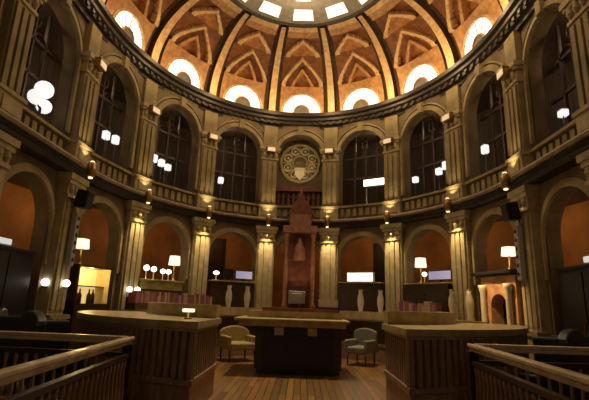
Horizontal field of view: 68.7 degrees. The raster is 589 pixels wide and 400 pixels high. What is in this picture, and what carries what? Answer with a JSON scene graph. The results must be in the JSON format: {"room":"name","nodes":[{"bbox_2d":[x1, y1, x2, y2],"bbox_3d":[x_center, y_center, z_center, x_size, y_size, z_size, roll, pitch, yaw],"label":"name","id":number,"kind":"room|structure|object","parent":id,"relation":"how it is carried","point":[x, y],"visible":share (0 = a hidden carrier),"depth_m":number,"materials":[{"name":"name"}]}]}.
{"room":"legislative chamber","nodes":[
{"label":"legislative chamber","id":0,"kind":"room"},
{"bbox_2d":[0,0,203,311],"bbox_3d":[-6.089,-0.479,11.181,3.622,8.700,12.779,-1,-14,12],"label":"wall","id":1,"kind":"structure","parent":0,"point":[30,187],"depth_m":12.53,"materials":[{"name":"stone"}]},
{"bbox_2d":[27,81,53,115],"bbox_3d":[-5.612,-2.197,9.507,0.404,0.980,0.654,2,-14,1],"label":"lamp","id":2,"kind":"object","parent":1,"relation":"on","point":[42,90],"visible":0.92,"depth_m":9.48,"materials":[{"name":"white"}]},
{"bbox_2d":[84,161,96,178],"bbox_3d":[-5.050,-0.741,10.549,0.360,0.440,0.200,2,-14,1],"label":"wall light","id":3,"kind":"object","parent":1,"relation":"attached to","point":[91,169],"visible":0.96,"depth_m":10.48,"materials":[{"name":"gold metal"}]},
{"bbox_2d":[101,129,111,157],"bbox_3d":[-5.323,-1.526,12.074,0.192,0.906,0.224,-1,-14,12],"label":"lamp","id":4,"kind":"object","parent":1,"relation":"on","point":[106,133],"visible":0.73,"depth_m":12.07,"materials":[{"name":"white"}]},
{"bbox_2d":[111,133,120,161],"bbox_3d":[-5.234,-1.444,12.490,0.192,0.948,0.224,-1,-14,12],"label":"lamp","id":5,"kind":"object","parent":1,"relation":"on","point":[115,139],"visible":0.78,"depth_m":12.49,"materials":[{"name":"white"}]},
{"bbox_2d":[144,189,152,203],"bbox_3d":[-4.495,-0.101,13.109,0.360,0.440,0.200,-4,-15,23],"label":"wall light","id":6,"kind":"object","parent":1,"relation":"attached to","point":[148,198],"visible":0.99,"depth_m":13.01,"materials":[{"name":"gold metal"}]},
{"bbox_2d":[151,153,158,178],"bbox_3d":[-4.632,-1.048,14.101,0.192,0.978,0.224,-8,-17,34],"label":"lamp","id":7,"kind":"object","parent":1,"relation":"on","point":[155,154],"visible":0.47,"depth_m":14.12,"materials":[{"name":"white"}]},
{"bbox_2d":[158,158,165,182],"bbox_3d":[-4.460,-0.944,14.330,0.192,0.896,0.224,-8,-17,34],"label":"lamp","id":8,"kind":"object","parent":1,"relation":"on","point":[161,161],"visible":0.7,"depth_m":14.33,"materials":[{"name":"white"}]},
{"bbox_2d":[164,162,172,184],"bbox_3d":[-4.303,-0.841,14.537,0.192,0.803,0.224,-8,-17,34],"label":"lamp","id":9,"kind":"object","parent":1,"relation":"on","point":[167,167],"visible":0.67,"depth_m":14.53,"materials":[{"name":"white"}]},
{"bbox_2d":[72,0,535,129],"bbox_3d":[0.189,-4.564,12.027,11.547,0.650,12.222,2,-14,1],"label":"trim","id":10,"kind":"structure","parent":1,"relation":"attached to","point":[516,14],"depth_m":14.31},
{"bbox_2d":[0,355,385,399],"bbox_3d":[-0.141,3.390,7.412,18.000,0.200,24.000,2,-14,1],"label":"floor","id":11,"kind":"structure","parent":0,"point":[238,379],"depth_m":8.06,"materials":[{"name":"brown wood"}]},
{"bbox_2d":[0,307,21,368],"bbox_3d":[-4.485,2.383,6.947,0.780,1.250,0.800,8,-15,-23],"label":"chair","id":12,"kind":"object","parent":11,"relation":"on","point":[8,322],"visible":0.27,"depth_m":6.65,"materials":[{"name":"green leather"}]},
{"bbox_2d":[0,245,36,314],"bbox_3d":[-5.946,2.085,8.319,0.570,2.380,1.680,2,-14,1],"label":"tall cabinet","id":13,"kind":"object","parent":11,"relation":"on","point":[16,264],"visible":0.67,"depth_m":8.72,"materials":[{"name":"black wood"}]},
{"bbox_2d":[0,237,11,246],"bbox_3d":[-5.814,0.842,8.590,0.130,0.170,0.380,2,-14,1],"label":"strip light","id":14,"kind":"object","parent":13,"relation":"on","point":[3,241],"visible":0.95,"depth_m":8.59,"materials":[{"name":"white"}]},
{"bbox_2d":[0,0,46,198],"bbox_3d":[-5.525,-1.131,7.821,0.610,8.420,0.840,2,-14,1],"label":"pillar","id":15,"kind":"structure","parent":11,"relation":"on","point":[17,26],"depth_m":8.10,"materials":[{"name":"stone"}]},
{"bbox_2d":[11,310,88,394],"bbox_3d":[-3.494,2.234,6.193,0.800,1.250,0.780,-11,-19,42],"label":"chair","id":16,"kind":"object","parent":11,"relation":"on","point":[31,320],"visible":0.51,"depth_m":5.91,"materials":[{"name":"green leather"}]},
{"bbox_2d":[0,331,135,399],"bbox_3d":[-2.153,1.850,3.893,1.734,1.000,4.611,9,-16,-28],"label":"balustrade","id":17,"kind":"object","parent":11,"relation":"on","point":[123,362],"visible":1,"depth_m":4.53,"materials":[{"name":"brown wood"}]},
{"bbox_2d":[37,22,102,319],"bbox_3d":[-5.484,-0.481,10.492,0.610,8.420,0.840,2,-14,1],"label":"pillar","id":18,"kind":"structure","parent":11,"relation":"on","point":[52,298],"depth_m":10.23,"materials":[{"name":"stone"}]},
{"bbox_2d":[39,278,49,287],"bbox_3d":[-5.544,1.843,9.547,0.205,0.215,0.174,2,-14,1],"label":"wall light","id":19,"kind":"object","parent":18,"relation":"attached to","point":[45,281],"visible":1,"depth_m":9.50,"materials":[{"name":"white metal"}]},
{"bbox_2d":[61,280,69,288],"bbox_3d":[-5.269,1.938,9.900,0.205,0.215,0.174,2,-14,1],"label":"wall light","id":20,"kind":"object","parent":18,"relation":"attached to","point":[65,283],"visible":1,"depth_m":9.85,"materials":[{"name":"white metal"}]},
{"bbox_2d":[64,212,80,265],"bbox_3d":[-5.239,0.921,10.148,0.195,1.250,0.180,2,-14,1],"label":"loudspeaker","id":21,"kind":"object","parent":18,"relation":"attached to","point":[74,228],"visible":1,"depth_m":10.09,"materials":[{"name":"grey"}]},
{"bbox_2d":[73,189,94,209],"bbox_3d":[-5.096,-0.008,10.371,0.417,0.447,0.320,2,-14,1],"label":"loudspeaker","id":22,"kind":"object","parent":18,"relation":"attached to","point":[84,199],"visible":1,"depth_m":10.24,"materials":[{"name":"black plastic"}]},
{"bbox_2d":[85,192,94,208],"bbox_3d":[-4.918,0.014,10.363,0.059,0.379,0.280,2,-14,1],"label":"grille","id":23,"kind":"object","parent":22,"relation":"attached to","point":[89,196],"depth_m":10.31,"materials":[{"name":"black"}]},
{"bbox_2d":[94,57,107,71],"bbox_3d":[-5.050,-3.526,11.226,0.190,0.230,0.380,2,-14,1],"label":"light","id":24,"kind":"object","parent":18,"relation":"attached to","point":[100,64],"visible":1,"depth_m":11.12,"materials":[{"name":"gold metal"}]},
{"bbox_2d":[63,264,112,349],"bbox_3d":[-5.357,2.805,10.907,0.470,2.240,1.320,-1,-14,12],"label":"display cabinet","id":25,"kind":"object","parent":11,"relation":"on","point":[83,277],"visible":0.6,"depth_m":11.14,"materials":[{"name":"brown wood"}]},
{"bbox_2d":[76,238,89,263],"bbox_3d":[-5.414,1.298,10.932,0.361,0.696,0.361,-1,-14,12],"label":"table lamp","id":26,"kind":"object","parent":25,"relation":"on","point":[82,243],"visible":0.79,"depth_m":10.86,"materials":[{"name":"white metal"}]},
{"bbox_2d":[85,289,90,303],"bbox_3d":[-5.271,2.466,11.026,0.110,0.360,0.110,2,-14,1],"label":"bottle","id":27,"kind":"object","parent":25,"relation":"on","point":[88,296],"visible":1,"depth_m":10.98,"materials":[{"name":"brown glass"}]},
{"bbox_2d":[78,285,103,287],"bbox_3d":[-5.386,2.214,11.062,0.270,0.020,1.220,-1,-14,12],"label":"shelf","id":28,"kind":"object","parent":25,"relation":"attached to","point":[79,286],"depth_m":11.38,"materials":[{"name":"brown wood"}]},
{"bbox_2d":[114,78,161,310],"bbox_3d":[-4.894,0.198,13.209,0.610,8.420,0.840,-4,-15,23],"label":"pillar","id":29,"kind":"structure","parent":11,"relation":"on","point":[136,212],"depth_m":13.07,"materials":[{"name":"stone"}]},
{"bbox_2d":[148,104,160,115],"bbox_3d":[-4.487,-2.877,13.822,0.190,0.230,0.380,-4,-15,23],"label":"light","id":30,"kind":"object","parent":29,"relation":"attached to","point":[153,109],"visible":1,"depth_m":13.72,"materials":[{"name":"gold metal"}]},
{"bbox_2d":[73,302,221,399],"bbox_3d":[-2.664,2.497,7.477,1.950,1.400,4.948,11,-16,-34],"label":"counter","id":31,"kind":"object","parent":11,"relation":"on","point":[175,356],"depth_m":5.89,"materials":[{"name":"brown wood"}]},
{"bbox_2d":[147,302,220,318],"bbox_3d":[-2.288,2.064,8.167,0.667,0.210,3.246,11,-16,-33],"label":"shelf","id":32,"kind":"object","parent":31,"relation":"attached to","point":[156,309],"depth_m":7.29,"materials":[{"name":"brown wood"}]},
{"bbox_2d":[182,308,194,318],"bbox_3d":[-1.567,1.680,6.357,0.180,0.150,0.120,4,-14,-10],"label":"desk lamp","id":33,"kind":"object","parent":31,"relation":"on","point":[183,309],"visible":0.97,"depth_m":6.32,"materials":[{"name":"gold metal"}]},
{"bbox_2d":[138,278,183,293],"bbox_3d":[-4.300,3.546,13.430,0.535,2.060,1.598,-8,-17,34],"label":"sideboard","id":34,"kind":"object","parent":11,"relation":"on","point":[153,285],"visible":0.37,"depth_m":13.44,"materials":[{"name":"brown wood"}]},
{"bbox_2d":[168,255,179,280],"bbox_3d":[-3.974,2.237,14.204,0.380,0.870,0.380,-8,-17,34],"label":"table lamp","id":35,"kind":"object","parent":34,"relation":"on","point":[174,260],"visible":0.88,"depth_m":14.12,"materials":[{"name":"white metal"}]},
{"bbox_2d":[118,307,261,356],"bbox_3d":[-2.655,3.635,11.995,1.976,1.320,4.460,-9,-18,39],"label":"countertop","id":36,"kind":"structure","parent":11,"relation":"on","point":[227,314],"depth_m":12.13,"materials":[{"name":"brown wood"}]},
{"bbox_2d":[125,297,147,309],"bbox_3d":[-3.429,2.910,12.027,0.539,0.308,3.088,-6,-16,31],"label":"rack","id":37,"kind":"object","parent":36,"relation":"on","point":[128,306],"visible":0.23,"depth_m":10.76,"materials":[{"name":"brown wood"}]},
{"bbox_2d":[127,293,136,302],"bbox_3d":[-4.064,2.449,10.791,0.204,0.240,0.055,-1,-14,12],"label":"book","id":38,"kind":"object","parent":37,"relation":"in","point":[131,296],"visible":1,"depth_m":10.76,"materials":[{"name":"red paper"}]},
{"bbox_2d":[225,285,231,306],"bbox_3d":[-2.030,3.022,13.294,0.204,0.781,0.204,2,-14,1],"label":"vase","id":39,"kind":"object","parent":36,"relation":"on","point":[228,297],"visible":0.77,"depth_m":13.23,"materials":[{"name":"beige ceramic"}]},
{"bbox_2d":[220,307,261,311],"bbox_3d":[-2.158,2.978,11.745,0.699,0.130,3.239,-9,-18,39],"label":"shelf","id":40,"kind":"object","parent":36,"relation":"attached to","point":[223,309],"depth_m":12.26,"materials":[{"name":"brown wood"}]},
{"bbox_2d":[244,286,249,306],"bbox_3d":[-1.496,3.107,13.574,0.204,0.781,0.204,2,-14,1],"label":"vase","id":41,"kind":"object","parent":36,"relation":"on","point":[247,292],"visible":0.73,"depth_m":13.51,"materials":[{"name":"beige ceramic"}]},
{"bbox_2d":[187,110,221,295],"bbox_3d":[-3.329,0.774,15.361,0.840,8.420,0.610,14,-18,-40],"label":"pillar","id":42,"kind":"structure","parent":11,"relation":"on","point":[202,227],"depth_m":15.23,"materials":[{"name":"stone"}]},
{"bbox_2d":[207,132,218,140],"bbox_3d":[-3.003,-2.332,15.863,0.380,0.230,0.190,14,-18,-40],"label":"light","id":43,"kind":"object","parent":42,"relation":"attached to","point":[212,136],"visible":1,"depth_m":15.79,"materials":[{"name":"gold metal"}]},
{"bbox_2d":[207,279,254,307],"bbox_3d":[-2.297,3.978,15.225,1.650,2.200,0.535,9,-15,-27],"label":"sideboard","id":44,"kind":"object","parent":11,"relation":"on","point":[216,289],"visible":0.45,"depth_m":15.17,"materials":[{"name":"brown wood"}]},
{"bbox_2d":[223,268,233,280],"bbox_3d":[-2.364,2.674,15.419,0.359,0.420,0.160,9,-15,-27],"label":"monitor","id":45,"kind":"object","parent":44,"relation":"on","point":[228,273],"visible":0.92,"depth_m":15.39,"materials":[{"name":"black plastic"}]},
{"bbox_2d":[235,270,252,280],"bbox_3d":[-1.846,2.776,15.684,0.667,0.380,0.160,9,-15,-27],"label":"monitor","id":46,"kind":"object","parent":44,"relation":"on","point":[247,275],"visible":0.94,"depth_m":15.67,"materials":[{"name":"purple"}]},
{"bbox_2d":[218,325,254,362],"bbox_3d":[-1.472,3.728,11.219,0.840,0.850,0.780,9,-15,-26],"label":"armchair","id":47,"kind":"object","parent":11,"relation":"on","point":[231,338],"visible":0.96,"depth_m":11.26,"materials":[{"name":"beige fabric"}]},
{"bbox_2d":[253,126,280,309],"bbox_3d":[-1.100,1.131,16.522,0.840,8.420,0.610,5,-14,-13],"label":"pillar","id":48,"kind":"structure","parent":11,"relation":"on","point":[263,286],"depth_m":16.30,"materials":[{"name":"stone"}]},
{"bbox_2d":[266,145,276,152],"bbox_3d":[-0.916,-1.996,16.952,0.380,0.230,0.190,5,-14,-13],"label":"light","id":49,"kind":"object","parent":48,"relation":"attached to","point":[270,149],"visible":1,"depth_m":16.87,"materials":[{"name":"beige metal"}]},
{"bbox_2d":[234,307,349,375],"bbox_3d":[-0.060,3.184,9.880,2.500,1.370,1.700,2,-14,1],"label":"desk","id":50,"kind":"object","parent":11,"relation":"on","point":[288,341],"visible":1,"depth_m":9.23,"materials":[{"name":"black wood"}]},
{"bbox_2d":[247,310,341,319],"bbox_3d":[0.011,2.729,10.246,2.200,0.150,0.500,2,-14,1],"label":"shelf","id":51,"kind":"object","parent":50,"relation":"attached to","point":[300,314],"depth_m":10.00,"materials":[{"name":"brown wood"}]},
{"bbox_2d":[288,291,304,307],"bbox_3d":[0.053,2.385,10.329,0.400,0.400,0.160,2,-14,1],"label":"computer monitor","id":52,"kind":"object","parent":50,"relation":"on","point":[294,297],"visible":0.99,"depth_m":10.29,"materials":[{"name":"grey"}]},
{"bbox_2d":[317,299,338,309],"bbox_3d":[0.799,2.495,10.291,0.520,0.218,0.320,2,-14,1],"label":"paper tray","id":53,"kind":"object","parent":50,"relation":"on","point":[330,304],"visible":0.99,"depth_m":10.15,"materials":[{"name":"brown wood"}]},
{"bbox_2d":[281,188,317,308],"bbox_3d":[0.173,2.338,15.629,1.360,5.739,0.920,2,-14,1],"label":"portal","id":54,"kind":"object","parent":11,"relation":"on","point":[299,254],"visible":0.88,"depth_m":15.60,"materials":[{"name":"red"}]},
{"bbox_2d":[317,127,340,303],"bbox_3d":[1.351,1.202,16.467,0.840,8.420,0.610,-2,-14,16],"label":"pillar","id":55,"kind":"structure","parent":11,"relation":"on","point":[328,288],"depth_m":16.31,"materials":[{"name":"stone"}]},
{"bbox_2d":[324,147,333,154],"bbox_3d":[1.365,-1.931,16.901,0.380,0.230,0.190,-2,-14,16],"label":"light","id":56,"kind":"object","parent":55,"relation":"attached to","point":[328,150],"visible":1,"depth_m":16.83,"materials":[{"name":"gold metal"}]},
{"bbox_2d":[338,282,384,311],"bbox_3d":[2.348,4.059,15.121,1.599,2.300,0.535,-6,-16,30],"label":"sideboard","id":57,"kind":"object","parent":11,"relation":"on","point":[348,291],"visible":0.33,"depth_m":15.11,"materials":[{"name":"brown wood"}]},
{"bbox_2d":[347,272,374,281],"bbox_3d":[2.370,2.770,15.447,1.000,0.360,0.175,-6,-16,30],"label":"box","id":58,"kind":"object","parent":57,"relation":"on","point":[351,276],"visible":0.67,"depth_m":15.35,"materials":[{"name":"grey"}]},
{"bbox_2d":[345,328,377,366],"bbox_3d":[1.738,3.808,11.201,0.640,0.900,0.780,-6,-16,29],"label":"armchair","id":59,"kind":"object","parent":11,"relation":"on","point":[364,342],"visible":1,"depth_m":11.21,"materials":[{"name":"grey fabric"}]},
{"bbox_2d":[380,114,404,310],"bbox_3d":[3.542,0.970,15.207,0.840,8.420,0.610,-11,-19,43],"label":"pillar","id":60,"kind":"structure","parent":11,"relation":"on","point":[393,239],"depth_m":15.05,"materials":[{"name":"stone"}]},
{"bbox_2d":[382,136,393,145],"bbox_3d":[3.417,-2.148,15.719,0.380,0.230,0.190,-11,-19,43],"label":"light","id":61,"kind":"object","parent":60,"relation":"attached to","point":[388,140],"visible":1,"depth_m":15.64,"materials":[{"name":"gold metal"}]},
{"bbox_2d":[339,311,485,363],"bbox_3d":[2.956,3.795,11.870,1.976,1.320,4.460,12,-17,-36],"label":"countertop","id":62,"kind":"structure","parent":11,"relation":"on","point":[358,319],"depth_m":12.08,"materials":[{"name":"brown wood"}]},
{"bbox_2d":[357,289,363,310],"bbox_3d":[2.049,3.174,13.349,0.204,0.781,0.204,2,-14,1],"label":"vase","id":63,"kind":"object","parent":62,"relation":"on","point":[360,300],"visible":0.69,"depth_m":13.29,"materials":[{"name":"beige ceramic"}]},
{"bbox_2d":[339,311,382,316],"bbox_3d":[2.487,3.111,11.641,0.699,0.130,3.239,12,-17,-36],"label":"shelf","id":64,"kind":"object","parent":62,"relation":"attached to","point":[344,313],"depth_m":12.25,"materials":[{"name":"brown wood"}]},
{"bbox_2d":[377,290,383,311],"bbox_3d":[2.615,3.131,13.093,0.204,0.781,0.204,2,-14,1],"label":"vase","id":65,"kind":"object","parent":62,"relation":"on","point":[380,300],"visible":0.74,"depth_m":13.03,"materials":[{"name":"beige ceramic"}]},
{"bbox_2d":[448,289,456,319],"bbox_3d":[4.115,2.725,11.213,0.204,0.781,0.204,2,-14,1],"label":"vase","id":66,"kind":"object","parent":62,"relation":"on","point":[452,303],"visible":0.73,"depth_m":11.16,"materials":[{"name":"beige ceramic"}]},
{"bbox_2d":[465,289,474,320],"bbox_3d":[4.441,2.664,10.914,0.204,0.781,0.204,2,-14,1],"label":"vase","id":67,"kind":"object","parent":62,"relation":"on","point":[469,302],"visible":0.98,"depth_m":10.85,"materials":[{"name":"beige ceramic"}]},
{"bbox_3d":[3.556,3.223,12.337,1.157,0.308,1.391,2,-14,1],"label":"rack","id":68,"kind":"object","parent":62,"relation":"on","visible":0},
{"bbox_2d":[434,304,441,311],"bbox_3d":[3.946,2.974,11.832,0.204,0.240,0.083,9,-15,-26],"label":"book","id":69,"kind":"object","parent":68,"relation":"in","point":[437,307],"visible":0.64,"depth_m":11.80,"materials":[{"name":"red paper"}]},
{"bbox_2d":[403,282,452,311],"bbox_3d":[4.209,3.719,13.351,0.535,2.250,1.763,11,-16,-32],"label":"sideboard","id":70,"kind":"object","parent":11,"relation":"on","point":[435,292],"visible":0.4,"depth_m":13.29,"materials":[{"name":"brown wood"}]},
{"bbox_2d":[415,257,426,282],"bbox_3d":[4.131,2.288,14.084,0.380,0.870,0.380,11,-16,-32],"label":"table lamp","id":71,"kind":"object","parent":70,"relation":"on","point":[420,262],"visible":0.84,"depth_m":14.01,"materials":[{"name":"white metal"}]},
{"bbox_2d":[428,270,451,281],"bbox_3d":[4.473,2.352,13.240,0.160,0.370,0.851,11,-16,-32],"label":"monitor","id":72,"kind":"object","parent":70,"relation":"on","point":[440,275],"visible":0.91,"depth_m":13.20,"materials":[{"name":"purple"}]},
{"bbox_2d":[382,311,529,399],"bbox_3d":[2.847,2.656,7.363,1.937,1.400,4.903,-8,-17,36],"label":"countertop","id":73,"kind":"structure","parent":11,"relation":"on","point":[425,351],"depth_m":5.85,"materials":[{"name":"brown wood"}]},
{"bbox_2d":[383,311,455,324],"bbox_3d":[2.530,2.206,8.075,0.654,0.210,3.198,-8,-17,35],"label":"shelf","id":74,"kind":"object","parent":73,"relation":"attached to","point":[390,317],"depth_m":7.23,"materials":[{"name":"brown wood"}]},
{"bbox_2d":[441,84,475,320],"bbox_3d":[5.040,0.482,12.987,0.610,8.420,0.840,7,-15,-20],"label":"pillar","id":75,"kind":"structure","parent":11,"relation":"on","point":[459,221],"depth_m":12.86,"materials":[{"name":"stone"}]},
{"bbox_2d":[441,111,453,122],"bbox_3d":[4.838,-2.611,13.613,0.190,0.230,0.380,7,-15,-20],"label":"light","id":76,"kind":"object","parent":75,"relation":"attached to","point":[447,117],"visible":1,"depth_m":13.51,"materials":[{"name":"gold metal"}]},
{"bbox_2d":[471,269,524,325],"bbox_3d":[5.122,2.970,10.498,0.640,2.420,1.560,4,-14,-9],"label":"mantel","id":77,"kind":"object","parent":11,"relation":"on","point":[500,291],"visible":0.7,"depth_m":10.70,"materials":[{"name":"stone"}]},
{"bbox_2d":[471,269,516,277],"bbox_3d":[5.160,1.853,10.770,0.640,0.120,1.560,4,-14,-9],"label":"shelf","id":78,"kind":"object","parent":77,"relation":"attached to","point":[506,273],"depth_m":10.49,"materials":[{"name":"black wood"}]},
{"bbox_2d":[501,246,515,268],"bbox_3d":[5.311,1.445,10.653,0.361,0.626,0.361,4,-14,-9],"label":"table lamp","id":79,"kind":"object","parent":77,"relation":"on","point":[509,251],"visible":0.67,"depth_m":10.58,"materials":[{"name":"white fabric"}]},
{"bbox_2d":[465,343,588,399],"bbox_3d":[2.239,1.944,3.793,1.842,1.060,4.547,-7,-16,32],"label":"balustrade","id":80,"kind":"object","parent":11,"relation":"on","point":[502,356],"visible":1,"depth_m":4.54,"materials":[{"name":"brown wood"}]},
{"bbox_2d":[501,30,554,359],"bbox_3d":[5.546,-0.166,10.246,0.610,8.420,0.840,2,-14,1],"label":"pillar","id":81,"kind":"structure","parent":11,"relation":"on","point":[536,309],"depth_m":9.90,"materials":[{"name":"stone"}]},
{"bbox_2d":[496,65,509,80],"bbox_3d":[5.320,-3.230,10.995,0.190,0.230,0.380,2,-14,1],"label":"light","id":82,"kind":"object","parent":81,"relation":"attached to","point":[503,72],"visible":1,"depth_m":10.87,"materials":[{"name":"gold metal"}]},
{"bbox_2d":[500,202,521,221],"bbox_3d":[5.127,0.284,10.143,0.417,0.447,0.320,2,-14,1],"label":"loudspeaker","id":83,"kind":"object","parent":81,"relation":"attached to","point":[510,211],"visible":1,"depth_m":10.01,"materials":[{"name":"black plastic"}]},
{"bbox_2d":[500,203,508,221],"bbox_3d":[4.947,0.296,10.143,0.059,0.379,0.280,2,-14,1],"label":"grille","id":84,"kind":"object","parent":83,"relation":"attached to","point":[504,207],"depth_m":10.10,"materials":[{"name":"black"}]},
{"bbox_2d":[513,226,526,280],"bbox_3d":[5.206,1.219,9.914,0.195,1.250,0.180,2,-14,1],"label":"loudspeaker","id":85,"kind":"object","parent":81,"relation":"attached to","point":[518,235],"visible":1,"depth_m":9.85,"materials":[{"name":"grey"}]},
{"bbox_2d":[511,329,588,399],"bbox_3d":[3.615,2.449,6.083,0.800,1.250,0.780,14,-18,-40],"label":"chair","id":86,"kind":"object","parent":11,"relation":"on","point":[566,337],"visible":0.46,"depth_m":5.79,"materials":[{"name":"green leather"}]},
{"bbox_2d":[555,264,588,333],"bbox_3d":[5.763,2.419,8.057,0.570,2.380,1.680,2,-14,1],"label":"tall cabinet","id":87,"kind":"object","parent":11,"relation":"on","point":[573,280],"visible":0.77,"depth_m":8.48,"materials":[{"name":"black wood"}]},
{"bbox_2d":[559,0,588,185],"bbox_3d":[5.505,-0.816,7.574,0.610,8.420,0.840,2,-14,1],"label":"pillar","id":88,"kind":"structure","parent":11,"relation":"on","point":[576,11],"depth_m":8.05,"materials":[{"name":"stone"}]},
{"bbox_2d":[171,114,422,312],"bbox_3d":[0.140,1.191,17.186,9.880,8.700,3.778,2,-14,1],"label":"wall","id":89,"kind":"structure","parent":0,"point":[238,155],"depth_m":17.53,"materials":[{"name":"stone"}]},
{"bbox_2d":[206,206,211,218],"bbox_3d":[-3.034,0.437,15.118,0.200,0.440,0.360,14,-18,-40],"label":"wall light","id":90,"kind":"object","parent":89,"relation":"attached to","point":[209,208],"visible":0.99,"depth_m":14.98,"materials":[{"name":"gold metal"}]},
{"bbox_2d":[206,238,226,294],"bbox_3d":[-3.435,3.520,17.378,1.160,4.030,0.180,10,-16,-29],"label":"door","id":91,"kind":"structure","parent":89,"relation":"in","point":[217,251],"depth_m":17.75,"materials":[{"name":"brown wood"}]},
{"bbox_2d":[218,176,223,197],"bbox_3d":[-2.782,-0.448,16.117,0.224,0.886,0.192,9,-15,-27],"label":"lamp","id":92,"kind":"object","parent":89,"relation":"on","point":[220,178],"visible":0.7,"depth_m":16.12,"materials":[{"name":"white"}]},
{"bbox_2d":[0,108,588,228],"bbox_3d":[0.046,-0.376,10.959,11.347,0.200,12.122,2,-14,1],"label":"trim","id":93,"kind":"structure","parent":89,"relation":"attached to","point":[565,160],"depth_m":10.96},
{"bbox_2d":[276,139,322,206],"bbox_3d":[0.213,-1.100,17.494,1.960,3.000,0.400,2,-14,1],"label":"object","id":94,"kind":"object","parent":89,"relation":"attached to","point":[299,164],"visible":0.98,"depth_m":17.48,"materials":[{"name":"stone"}]},
{"bbox_2d":[363,177,383,203],"bbox_3d":[3.064,-0.318,16.033,1.000,0.980,0.175,-6,-16,30],"label":"lamp","id":95,"kind":"object","parent":89,"relation":"attached to","point":[375,182],"visible":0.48,"depth_m":16.12,"materials":[{"name":"grey"}]},
{"bbox_2d":[373,243,385,310],"bbox_3d":[3.703,3.707,17.149,1.160,4.030,0.180,-7,-16,32],"label":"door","id":96,"kind":"structure","parent":89,"relation":"in","point":[378,253],"depth_m":17.59,"materials":[{"name":"black wood"}]},
{"bbox_2d":[384,211,389,223],"bbox_3d":[3.257,0.616,14.978,0.200,0.440,0.360,-11,-19,43],"label":"wall light","id":97,"kind":"object","parent":89,"relation":"attached to","point":[386,213],"visible":0.99,"depth_m":14.85,"materials":[{"name":"gold metal"}]},
{"bbox_2d":[102,0,509,111],"bbox_3d":[0.234,-6.302,11.820,12.480,2.630,14.330,2,-14,1],"label":"ceiling","id":98,"kind":"structure","parent":0,"point":[377,48],"depth_m":15.73,"materials":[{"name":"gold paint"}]},
{"bbox_2d":[112,8,143,50],"bbox_3d":[-5.023,-5.245,13.090,0.284,0.943,1.680,-1,-14,12],"label":"window","id":99,"kind":"structure","parent":98,"relation":"attached to","point":[128,21],"depth_m":13.09,"materials":[{"name":"beige glass"}]},
{"bbox_2d":[165,57,201,88],"bbox_3d":[-3.944,-4.618,15.525,0.284,0.943,1.680,-8,-17,34],"label":"window","id":100,"kind":"structure","parent":98,"relation":"attached to","point":[182,67],"depth_m":15.51,"materials":[{"name":"beige glass"}]},
{"bbox_2d":[222,83,261,108],"bbox_3d":[-2.044,-4.151,17.183,1.680,0.943,0.284,9,-15,-27],"label":"window","id":101,"kind":"structure","parent":98,"relation":"attached to","point":[244,94],"depth_m":17.16,"materials":[{"name":"beige glass"}]},
{"bbox_2d":[281,93,321,112],"bbox_3d":[0.299,-3.936,17.737,1.680,0.943,0.284,2,-14,1],"label":"window","id":102,"kind":"structure","parent":98,"relation":"attached to","point":[298,102],"depth_m":17.71,"materials":[{"name":"beige glass"}]},
{"bbox_2d":[230,0,379,27],"bbox_3d":[0.271,-7.389,12.084,6.414,0.730,7.450,2,-14,1],"label":"window","id":103,"kind":"structure","parent":98,"relation":"attached to","point":[289,13],"depth_m":14.69,"materials":[{"name":"glass"}]},
{"bbox_2d":[341,86,380,110],"bbox_3d":[2.624,-4.017,17.079,1.680,0.943,0.284,-6,-16,30],"label":"window","id":104,"kind":"structure","parent":98,"relation":"attached to","point":[362,96],"depth_m":17.05,"materials":[{"name":"beige glass"}]},
{"bbox_2d":[402,62,439,93],"bbox_3d":[4.471,-4.377,15.337,0.284,0.943,1.680,11,-16,-32],"label":"window","id":105,"kind":"structure","parent":98,"relation":"attached to","point":[421,73],"depth_m":15.32,"materials":[{"name":"beige glass"}]},
{"bbox_2d":[462,14,495,56],"bbox_3d":[5.474,-4.945,12.855,0.284,0.943,1.680,4,-14,-9],"label":"window","id":106,"kind":"structure","parent":98,"relation":"attached to","point":[481,24],"depth_m":12.87,"materials":[{"name":"beige glass"}]},
{"bbox_2d":[398,0,588,335],"bbox_3d":[6.180,-0.128,10.906,3.622,8.700,12.779,4,-14,-10],"label":"wall","id":107,"kind":"structure","parent":0,"point":[548,71],"depth_m":12.27,"materials":[{"name":"stone"}]},
{"bbox_2d":[411,175,419,195],"bbox_3d":[4.191,-0.449,14.894,0.192,0.772,0.224,11,-16,-32],"label":"lamp","id":108,"kind":"object","parent":107,"relation":"on","point":[415,179],"visible":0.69,"depth_m":14.89,"materials":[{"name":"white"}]},
{"bbox_2d":[434,166,442,189],"bbox_3d":[4.736,-0.661,14.097,0.192,0.845,0.224,11,-16,-32],"label":"lamp","id":109,"kind":"object","parent":107,"relation":"on","point":[438,170],"visible":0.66,"depth_m":14.10,"materials":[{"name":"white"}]},
{"bbox_2d":[444,198,452,212],"bbox_3d":[4.655,0.161,12.904,0.360,0.440,0.200,7,-15,-20],"label":"wall light","id":110,"kind":"object","parent":107,"relation":"attached to","point":[447,202],"visible":0.99,"depth_m":12.80,"materials":[{"name":"gold metal"}]},
{"bbox_2d":[479,143,489,171],"bbox_3d":[5.440,-1.139,12.251,0.192,0.948,0.224,4,-14,-9],"label":"lamp","id":111,"kind":"object","parent":107,"relation":"on","point":[484,146],"visible":0.72,"depth_m":12.25,"materials":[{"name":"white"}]},
{"bbox_2d":[500,172,512,189],"bbox_3d":[5.130,-0.450,10.321,0.360,0.440,0.200,2,-14,1],"label":"wall light","id":112,"kind":"object","parent":107,"relation":"attached to","point":[504,177],"visible":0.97,"depth_m":10.25,"materials":[{"name":"gold metal"}]},
{"bbox_2d":[555,107,569,125],"bbox_3d":[5.719,-1.673,9.138,0.192,0.536,0.224,2,-14,1],"label":"lamp","id":113,"kind":"object","parent":107,"relation":"on","point":[562,112],"visible":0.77,"depth_m":9.12,"materials":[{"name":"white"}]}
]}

